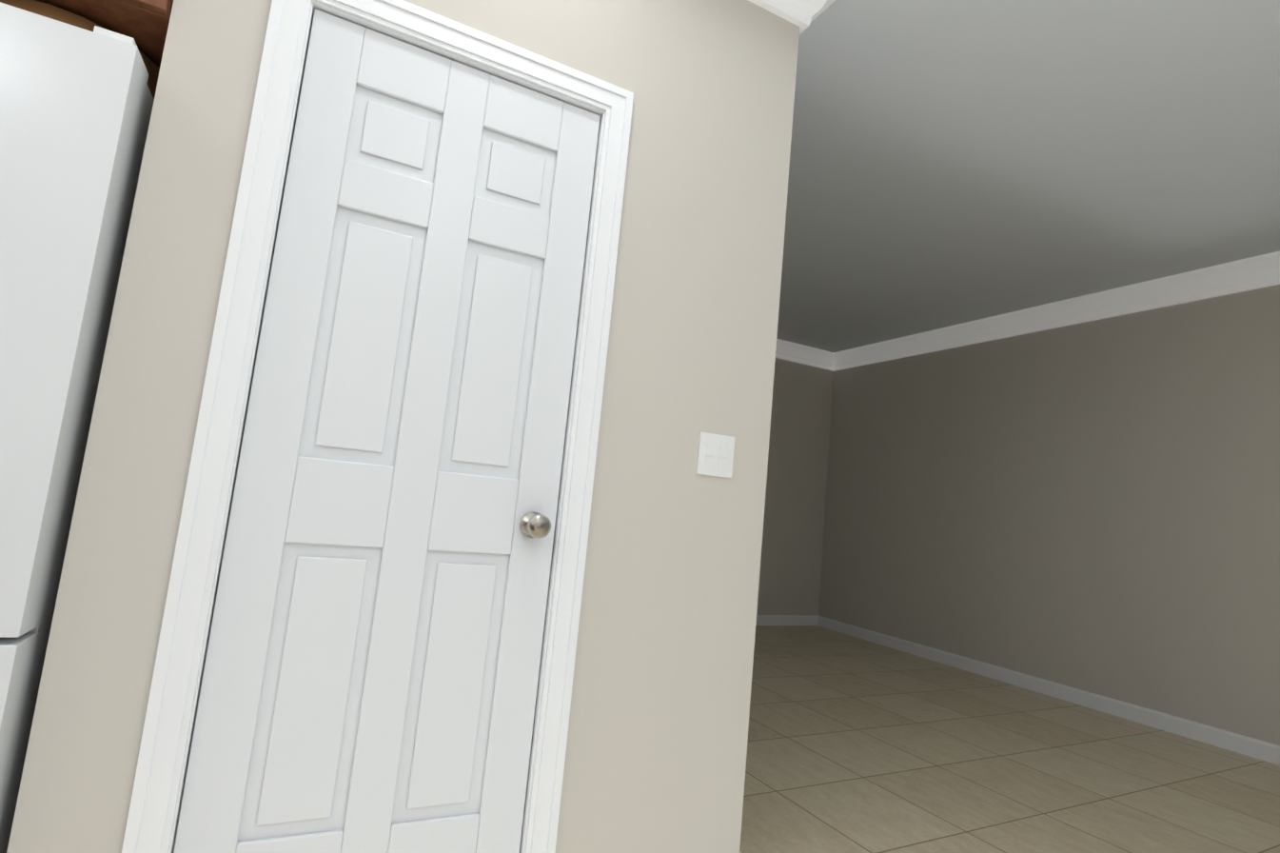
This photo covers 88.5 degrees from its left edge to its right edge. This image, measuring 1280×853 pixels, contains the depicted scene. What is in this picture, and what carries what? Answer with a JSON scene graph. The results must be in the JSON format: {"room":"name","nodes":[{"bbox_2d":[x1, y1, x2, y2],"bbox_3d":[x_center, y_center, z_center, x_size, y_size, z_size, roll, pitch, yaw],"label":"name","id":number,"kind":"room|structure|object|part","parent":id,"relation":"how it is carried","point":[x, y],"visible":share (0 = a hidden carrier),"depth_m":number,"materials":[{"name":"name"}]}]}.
{"room":"kitchen","nodes":[
{"label":"kitchen","id":0,"kind":"room"},
{"bbox_2d":[6,0,799,852],"bbox_3d":[-0.447,-0.165,1.888,1.560,2.700,0.645,9,-7,-26],"label":"wall","id":1,"kind":"structure","parent":0,"point":[658,737],"depth_m":1.70,"materials":[{"name":"beige paint"}]},
{"bbox_2d":[121,0,633,852],"bbox_3d":[-0.519,0.086,1.519,0.846,2.105,0.118,9,-7,-26],"label":"door frame","id":2,"kind":"structure","parent":1,"relation":"attached to","point":[162,763],"depth_m":1.40,"materials":[{"name":"white wood"}]},
{"bbox_2d":[173,8,600,852],"bbox_3d":[-0.501,0.115,1.474,0.692,2.015,0.104,9,-7,-26],"label":"pantry door","id":3,"kind":"structure","parent":1,"relation":"in","point":[369,680],"depth_m":1.48,"materials":[{"name":"white wood"}]},
{"bbox_3d":[-0.247,0.237,1.573,0.064,0.064,0.069,9,-7,-26],"label":"door knob","id":4,"kind":"part","parent":3,"relation":"part of","materials":[{"name":"silver metal"}]},
{"bbox_2d":[748,0,835,34],"bbox_3d":[-0.155,-1.449,1.696,1.796,0.150,0.118,9,-7,-26],"label":"crown molding","id":5,"kind":"structure","parent":1,"relation":"attached to","point":[799,12],"depth_m":2.05,"materials":[{"name":"white wood"}]},
{"bbox_2d":[756,357,833,615],"bbox_3d":[-2.015,0.026,4.785,8.970,2.700,0.150,9,-7,-26],"label":"wall","id":6,"kind":"structure","parent":0,"point":[791,561],"depth_m":6.43,"materials":[{"name":"beige paint"}]},
{"bbox_2d":[755,614,819,626],"bbox_3d":[-0.422,1.569,5.383,4.830,0.094,0.014,9,-7,-26],"label":"baseboard","id":7,"kind":"structure","parent":6,"relation":"attached to","point":[761,620],"depth_m":6.27,"materials":[{"name":"white wood"}]},
{"bbox_2d":[775,338,835,369],"bbox_3d":[-0.192,-0.989,5.618,4.740,0.150,0.118,9,-7,-26],"label":"crown molding","id":8,"kind":"structure","parent":6,"relation":"attached to","point":[785,350],"depth_m":6.50,"materials":[{"name":"white wood"}]},
{"bbox_2d":[739,625,1279,852],"bbox_3d":[-0.036,1.096,0.238,9.120,0.100,9.900,9,-7,-26],"label":"floor","id":9,"kind":"structure","parent":0,"point":[855,744],"depth_m":2.92,"materials":[{"name":"tile"}]},
{"bbox_2d":[0,1,154,852],"bbox_3d":[-1.560,0.093,1.186,0.910,1.773,0.546,9,-7,-26],"label":"fridge","id":10,"kind":"object","parent":9,"relation":"on","point":[76,104],"visible":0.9,"depth_m":1.17,"materials":[{"name":"white metal"}]},
{"bbox_2d":[0,0,159,99],"bbox_3d":[-1.247,-0.785,1.444,0.330,0.082,0.330,9,-7,-26],"label":"basket","id":11,"kind":"object","parent":10,"relation":"on","point":[49,10],"depth_m":1.32,"materials":[{"name":"brown wicker"}]},
{"bbox_2d":[776,0,1279,353],"bbox_3d":[0.231,-1.672,0.565,9.120,0.100,9.900,9,-7,-26],"label":"ceiling","id":12,"kind":"structure","parent":0,"point":[955,162],"depth_m":2.91,"materials":[{"name":"white paint"}]},
{"bbox_2d":[818,284,1279,745],"bbox_3d":[4.087,0.328,2.357,0.150,2.700,9.600,9,-7,-26],"label":"wall","id":13,"kind":"structure","parent":0,"point":[1092,506],"depth_m":4.38,"materials":[{"name":"beige paint"}]},
{"bbox_2d":[819,615,1279,765],"bbox_3d":[3.890,1.605,2.169,0.014,0.094,9.600,9,-7,-26],"label":"baseboard","id":14,"kind":"structure","parent":13,"relation":"attached to","point":[1262,750],"depth_m":4.22,"materials":[{"name":"white wood"}]},
{"bbox_2d":[828,251,1279,371],"bbox_3d":[4.089,-0.951,2.448,0.118,0.150,9.600,9,-7,-26],"label":"crown molding","id":15,"kind":"structure","parent":13,"relation":"attached to","point":[1254,272],"depth_m":4.49,"materials":[{"name":"white wood"}]},
{"bbox_3d":[-3.891,-0.904,-1.554,0.150,2.700,9.900,9,-7,-26],"label":"wall","id":16,"kind":"structure","parent":0,"visible":0},
{"bbox_2d":[696,431,735,477],"bbox_3d":[0.214,0.080,1.834,0.115,0.117,0.010,9,-7,-26],"label":"light switch","id":17,"kind":"object","parent":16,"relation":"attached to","point":[716,455],"visible":1,"depth_m":1.81,"materials":[{"name":"white plastic"}]},
{"bbox_3d":[-2.946,-0.518,0.938,3.810,2.700,0.150,9,-7,-26],"label":"wall","id":18,"kind":"structure","parent":0,"visible":0},
{"bbox_2d":[35,0,173,69],"bbox_3d":[-1.493,-1.047,1.334,1.016,0.336,0.504,9,-7,-26],"label":"upper cabinet","id":19,"kind":"object","parent":18,"relation":"attached to","point":[144,24],"visible":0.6,"depth_m":1.32,"materials":[{"name":"brown wood"}]}
]}

